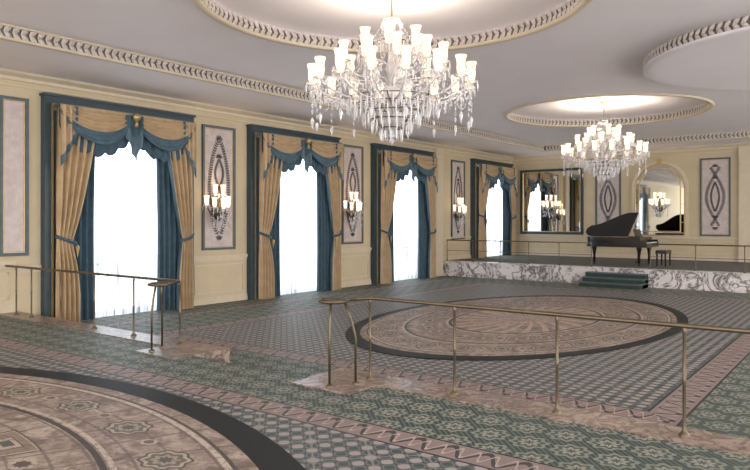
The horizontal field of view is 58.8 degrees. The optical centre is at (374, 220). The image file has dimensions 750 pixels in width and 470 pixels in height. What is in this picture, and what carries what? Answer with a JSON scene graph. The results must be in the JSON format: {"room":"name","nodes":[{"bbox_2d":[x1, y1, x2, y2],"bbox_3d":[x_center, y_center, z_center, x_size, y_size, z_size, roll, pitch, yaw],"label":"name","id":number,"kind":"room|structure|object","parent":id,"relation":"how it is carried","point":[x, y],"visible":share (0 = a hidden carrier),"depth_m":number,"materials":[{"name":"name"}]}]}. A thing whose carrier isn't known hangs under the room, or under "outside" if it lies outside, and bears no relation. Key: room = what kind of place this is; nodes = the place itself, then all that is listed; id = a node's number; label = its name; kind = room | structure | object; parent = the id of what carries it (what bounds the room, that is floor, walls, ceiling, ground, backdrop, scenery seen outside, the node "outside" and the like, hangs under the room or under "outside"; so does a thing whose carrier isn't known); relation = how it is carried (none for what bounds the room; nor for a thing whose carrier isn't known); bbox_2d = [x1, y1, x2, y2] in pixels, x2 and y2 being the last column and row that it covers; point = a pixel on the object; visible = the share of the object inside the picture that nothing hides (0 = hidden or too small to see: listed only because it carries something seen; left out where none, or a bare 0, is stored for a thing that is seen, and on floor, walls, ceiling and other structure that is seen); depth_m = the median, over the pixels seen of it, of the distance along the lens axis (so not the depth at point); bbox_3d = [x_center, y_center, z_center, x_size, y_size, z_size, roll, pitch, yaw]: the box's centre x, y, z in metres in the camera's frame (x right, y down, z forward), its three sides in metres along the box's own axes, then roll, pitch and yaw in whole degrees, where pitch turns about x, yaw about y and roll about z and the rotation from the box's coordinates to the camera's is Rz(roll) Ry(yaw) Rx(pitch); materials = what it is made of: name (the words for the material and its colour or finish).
{"room":"event hall","nodes":[
{"label":"event hall","id":0,"kind":"room"},
{"bbox_2d":[0,78,511,317],"bbox_3d":[-4.316,-0.300,16.395,0.300,5.100,34.900,0,0,37],"label":"wall","id":1,"kind":"structure","parent":0,"point":[218,277],"depth_m":16.57,"materials":[{"name":"beige paint"}]},
{"bbox_2d":[0,95,28,256],"bbox_3d":[-6.897,-0.850,12.705,0.050,3.040,0.540,0,0,37],"label":"wall panel","id":2,"kind":"object","parent":1,"relation":"attached to","point":[14,111],"visible":1,"depth_m":12.72,"materials":[{"name":"stone"}]},
{"bbox_2d":[39,92,195,316],"bbox_3d":[-5.518,-0.235,14.546,0.380,4.570,3.620,0,0,37],"label":"window","id":3,"kind":"structure","parent":1,"relation":"in","point":[48,100],"depth_m":13.11,"materials":[{"name":"blue wood"}]},
{"bbox_2d":[54,102,195,321],"bbox_3d":[-5.277,-0.142,14.363,0.606,4.375,3.331,0,0,37],"label":"window curtains","id":4,"kind":"object","parent":3,"relation":"hanging from","point":[123,180],"visible":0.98,"depth_m":14.35,"materials":[{"name":"gold fabric"}]},
{"bbox_2d":[202,124,235,250],"bbox_3d":[-3.904,-0.825,16.648,0.050,3.090,1.040,0,0,37],"label":"wall panel","id":5,"kind":"object","parent":1,"relation":"attached to","point":[218,142],"depth_m":16.64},
{"bbox_2d":[203,184,231,228],"bbox_3d":[-3.812,-0.324,16.330,0.482,1.150,0.855,0,0,37],"label":"sconce","id":6,"kind":"object","parent":5,"relation":"attached to","point":[225,203],"depth_m":16.25,"materials":[{"name":"white glass"}]},
{"bbox_2d":[0,236,470,313],"bbox_3d":[-4.267,1.330,16.170,0.050,1.440,34.600,0,0,37],"label":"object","id":7,"kind":"structure","parent":1,"relation":"attached to","point":[9,308],"depth_m":16.83,"materials":[{"name":"beige paint"}]},
{"bbox_2d":[0,68,513,163],"bbox_3d":[-4.215,-2.710,16.131,0.180,0.280,34.600,0,0,37],"label":"trim","id":8,"kind":"structure","parent":1,"relation":"attached to","point":[9,74],"depth_m":16.02,"materials":[{"name":"beige paint"}]},
{"bbox_2d":[246,124,340,299],"bbox_3d":[-2.272,-0.235,18.823,0.380,4.570,3.620,0,0,37],"label":"window","id":9,"kind":"structure","parent":1,"relation":"in","point":[252,129],"depth_m":17.38,"materials":[{"name":"blue wood"}]},
{"bbox_2d":[256,132,343,298],"bbox_3d":[-2.030,-0.142,18.640,0.606,4.375,3.331,0,0,37],"label":"window curtains","id":10,"kind":"object","parent":9,"relation":"hanging from","point":[298,188],"visible":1,"depth_m":18.77,"materials":[{"name":"gold fabric"}]},
{"bbox_2d":[341,144,363,243],"bbox_3d":[-0.700,-0.825,20.869,0.050,3.090,1.040,0,0,37],"label":"wall panel","id":11,"kind":"object","parent":1,"relation":"attached to","point":[353,155],"depth_m":20.87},
{"bbox_2d":[342,192,362,227],"bbox_3d":[-0.638,-0.324,20.512,0.482,1.150,0.855,0,0,37],"label":"sconce","id":12,"kind":"object","parent":11,"relation":"attached to","point":[358,205],"depth_m":20.42,"materials":[{"name":"white glass"}]},
{"bbox_2d":[370,143,434,283],"bbox_3d":[0.939,-0.235,23.053,0.380,4.570,3.620,0,0,37],"label":"window","id":13,"kind":"structure","parent":1,"relation":"in","point":[375,147],"depth_m":21.62,"materials":[{"name":"blue wood"}]},
{"bbox_2d":[378,149,437,283],"bbox_3d":[1.180,-0.142,22.870,0.606,4.375,3.331,0,0,37],"label":"window curtains","id":14,"kind":"object","parent":13,"relation":"hanging from","point":[407,181],"visible":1,"depth_m":23.07,"materials":[{"name":"gold fabric"}]},
{"bbox_2d":[433,148,443,276],"bbox_3d":[2.361,-0.320,24.811,0.160,4.740,0.520,0,0,37],"label":"trim","id":15,"kind":"structure","parent":1,"relation":"attached to","point":[438,152],"depth_m":24.77,"materials":[{"name":"beige paint"}]},
{"bbox_2d":[451,160,464,239],"bbox_3d":[3.260,-0.825,26.087,0.050,3.090,1.040,0,0,37],"label":"wall panel","id":16,"kind":"object","parent":1,"relation":"attached to","point":[457,167],"depth_m":26.02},
{"bbox_2d":[470,158,513,257],"bbox_3d":[4.941,-0.510,28.326,0.380,4.020,3.620,0,0,37],"label":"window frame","id":17,"kind":"structure","parent":1,"relation":"in","point":[473,162],"depth_m":26.88,"materials":[{"name":"blue wood"}]},
{"bbox_2d":[476,163,516,257],"bbox_3d":[5.183,-0.417,28.143,0.606,3.825,3.331,0,0,37],"label":"window curtains","id":18,"kind":"object","parent":17,"relation":"hanging from","point":[496,186],"visible":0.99,"depth_m":28.37,"materials":[{"name":"gold fabric"}]},
{"bbox_2d":[0,0,749,156],"bbox_3d":[3.729,-3.150,10.289,20.500,0.600,34.900,0,0,37],"label":"ceiling","id":19,"kind":"structure","parent":0,"point":[603,48],"depth_m":12.04,"materials":[{"name":"paint"}]},
{"bbox_2d":[0,22,749,150],"bbox_3d":[3.336,-2.936,9.162,15.996,0.232,32.630,0,0,37],"label":"trim","id":20,"kind":"structure","parent":19,"relation":"attached to","point":[11,33],"depth_m":13.45,"materials":[{"name":"paint"}]},
{"bbox_2d":[305,0,478,144],"bbox_3d":[0.235,-2.200,9.237,2.405,2.300,2.409,0,0,37],"label":"chandelier","id":21,"kind":"object","parent":19,"relation":"hanging from","point":[387,95],"visible":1,"depth_m":8.92,"materials":[{"name":"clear glass"}]},
{"bbox_2d":[192,0,591,53],"bbox_3d":[0.233,-3.123,9.239,5.520,0.226,5.520,0,0,37],"label":"trim","id":22,"kind":"structure","parent":19,"relation":"attached to","point":[215,11],"depth_m":10.96,"materials":[{"name":"paint"}]},
{"bbox_2d":[559,101,649,182],"bbox_3d":[6.410,-2.200,18.612,2.405,2.300,2.409,0,0,31],"label":"chandelier","id":23,"kind":"object","parent":19,"relation":"hanging from","point":[597,144],"visible":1,"depth_m":18.36,"materials":[{"name":"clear glass"}]},
{"bbox_2d":[504,93,714,126],"bbox_3d":[6.407,-3.123,18.613,5.520,0.226,5.520,0,0,37],"label":"trim","id":24,"kind":"structure","parent":19,"relation":"attached to","point":[708,105],"depth_m":19.96,"materials":[{"name":"paint"}]},
{"bbox_2d":[643,15,749,90],"bbox_3d":[7.867,-2.943,11.605,5.910,0.226,5.910,0,0,37],"label":"dome","id":25,"kind":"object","parent":19,"relation":"attached to","point":[715,57],"depth_m":11.75,"materials":[{"name":"paint"}]},
{"bbox_2d":[0,315,749,469],"bbox_3d":[-2.772,2.000,1.476,20.200,0.500,13.000,0,0,37],"label":"floor","id":26,"kind":"structure","parent":0,"point":[374,428],"depth_m":5.86,"materials":[{"name":"carpet"}]},
{"bbox_2d":[0,366,305,469],"bbox_3d":[-4.719,1.744,3.707,10.000,0.012,8.000,0,0,37],"label":"carpet","id":27,"kind":"object","parent":26,"relation":"on","point":[50,420],"visible":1,"depth_m":5.54,"materials":[{"name":"beige carpet"}]},
{"bbox_2d":[81,276,749,438],"bbox_3d":[7.659,2.150,15.466,20.500,0.200,21.900,0,0,37],"label":"floor","id":28,"kind":"structure","parent":0,"point":[288,333],"depth_m":10.37,"materials":[{"name":"carpet"}]},
{"bbox_2d":[0,311,229,362],"bbox_3d":[-4.687,1.894,10.588,6.130,0.312,0.880,0,0,37],"label":"marble curb","id":29,"kind":"object","parent":28,"relation":"on","point":[171,350],"visible":0.63,"depth_m":9.59,"materials":[{"name":"beige stone"}]},
{"bbox_2d":[5,265,182,351],"bbox_3d":[-4.920,1.283,10.667,5.662,0.910,0.642,0,0,37],"label":"railing","id":30,"kind":"object","parent":29,"relation":"on","point":[155,285],"visible":1,"depth_m":10.04,"materials":[{"name":"gold metal"}]},
{"bbox_2d":[345,295,687,360],"bbox_3d":[3.221,2.044,14.002,5.900,0.012,9.700,0,0,37],"label":"carpet","id":31,"kind":"object","parent":28,"relation":"on","point":[421,331],"visible":0.94,"depth_m":12.49,"materials":[{"name":"beige carpet"}]},
{"bbox_2d":[291,368,749,455],"bbox_3d":[4.150,1.894,3.880,12.080,0.312,0.880,0,0,37],"label":"marble curb","id":32,"kind":"object","parent":28,"relation":"on","point":[342,379],"visible":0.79,"depth_m":6.17,"materials":[{"name":"beige stone"}]},
{"bbox_2d":[318,296,749,436],"bbox_3d":[3.824,1.283,4.030,10.782,0.910,0.642,0,0,37],"label":"railing","id":33,"kind":"object","parent":32,"relation":"on","point":[330,301],"visible":1,"depth_m":6.17,"materials":[{"name":"gold metal"}]},
{"bbox_2d":[443,254,749,292],"bbox_3d":[12.362,1.775,21.413,20.200,0.550,6.140,0,0,37],"label":"stage platform","id":34,"kind":"object","parent":28,"relation":"on","point":[722,276],"visible":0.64,"depth_m":22.47,"materials":[{"name":"stone"}]},
{"bbox_2d":[446,240,592,266],"bbox_3d":[4.920,1.100,23.509,5.580,0.800,0.086,0,0,37],"label":"railing","id":35,"kind":"object","parent":34,"relation":"on","point":[447,240],"visible":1,"depth_m":23.17,"materials":[{"name":"gold metal"}]},
{"bbox_2d":[586,212,658,265],"bbox_3d":[8.513,0.602,23.008,2.100,1.796,1.474,0,0,37],"label":"grand piano","id":36,"kind":"object","parent":34,"relation":"on","point":[614,232],"visible":0.98,"depth_m":22.74,"materials":[{"name":"paint"}]},
{"bbox_2d":[655,250,671,266],"bbox_3d":[9.628,1.235,22.195,0.340,0.530,0.700,0,0,37],"label":"piano bench","id":37,"kind":"object","parent":34,"relation":"on","point":[657,252],"visible":1,"depth_m":22.01,"materials":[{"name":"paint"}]},
{"bbox_2d":[649,243,749,272],"bbox_3d":[13.239,1.100,17.194,11.790,0.800,0.086,0,0,37],"label":"railing","id":38,"kind":"object","parent":34,"relation":"on","point":[695,245],"visible":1,"depth_m":19.90,"materials":[{"name":"gold metal"}]},
{"bbox_2d":[578,271,647,289],"bbox_3d":[7.417,1.844,20.729,1.870,0.412,0.930,0,0,37],"label":"steps","id":39,"kind":"structure","parent":28,"relation":"on","point":[635,281],"depth_m":20.57,"materials":[{"name":"green carpet"}]},
{"bbox_2d":[452,198,467,226],"bbox_3d":[3.322,-0.324,25.729,0.482,1.150,0.855,0,0,37],"label":"wall sconce","id":40,"kind":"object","parent":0,"point":[457,208],"depth_m":25.69,"materials":[{"name":"white glass"}]},
{"bbox_2d":[512,148,738,256],"bbox_3d":[14.308,-0.300,23.978,20.200,5.100,0.300,0,0,37],"label":"wall","id":41,"kind":"structure","parent":0,"point":[689,164],"depth_m":26.13,"materials":[{"name":"beige paint"}]},
{"bbox_2d":[520,168,583,234],"bbox_3d":[7.622,-0.840,28.815,2.840,2.820,0.080,0,0,37],"label":"wall mirror","id":42,"kind":"object","parent":41,"relation":"attached to","point":[568,218],"visible":0.97,"depth_m":28.76,"materials":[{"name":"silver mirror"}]},
{"bbox_2d":[541,195,557,217],"bbox_3d":[7.471,-0.609,28.611,0.759,1.020,0.427,0,0,37],"label":"wall sconce","id":43,"kind":"object","parent":42,"relation":"attached to","point":[549,203],"visible":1,"depth_m":28.60,"materials":[{"name":"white glass"}]},
{"bbox_2d":[595,163,620,224],"bbox_3d":[9.583,-0.900,27.345,1.040,2.940,0.050,0,0,37],"label":"wall panel","id":44,"kind":"object","parent":41,"relation":"attached to","point":[607,194],"visible":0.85,"depth_m":27.35,"materials":[{"name":"stone"}]},
{"bbox_2d":[516,235,738,261],"bbox_3d":[14.223,1.055,23.823,20.150,0.890,0.050,0,0,37],"label":"baseboard","id":45,"kind":"structure","parent":41,"relation":"attached to","point":[730,259],"depth_m":26.86,"materials":[{"name":"beige paint"}]},
{"bbox_2d":[512,142,749,163],"bbox_3d":[14.179,-2.710,23.775,20.160,0.280,0.180,0,0,37],"label":"trim","id":46,"kind":"structure","parent":41,"relation":"attached to","point":[733,145],"depth_m":25.78,"materials":[{"name":"beige paint"}]},
{"bbox_2d":[632,158,687,238],"bbox_3d":[11.161,-0.880,26.116,2.100,3.140,0.100,0,0,37],"label":"arched mirror","id":47,"kind":"object","parent":41,"relation":"attached to","point":[667,178],"visible":0.97,"depth_m":26.07,"materials":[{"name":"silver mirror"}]},
{"bbox_2d":[648,192,667,216],"bbox_3d":[11.015,-0.609,25.921,0.759,1.020,0.427,0,0,37],"label":"wall sconce","id":48,"kind":"object","parent":47,"relation":"attached to","point":[659,198],"visible":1,"depth_m":25.90,"materials":[{"name":"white glass"}]},
{"bbox_2d":[700,157,730,235],"bbox_3d":[12.753,-0.900,24.939,1.040,2.940,0.050,0,0,37],"label":"wall panel","id":49,"kind":"object","parent":41,"relation":"attached to","point":[715,173],"visible":1,"depth_m":24.93,"materials":[{"name":"stone"}]},
{"bbox_2d":[738,147,749,261],"bbox_3d":[13.522,-0.595,24.299,0.460,4.190,0.140,0,0,37],"label":"trim","id":50,"kind":"structure","parent":41,"relation":"attached to","point":[744,152],"depth_m":24.27,"materials":[{"name":"beige paint"}]}
]}

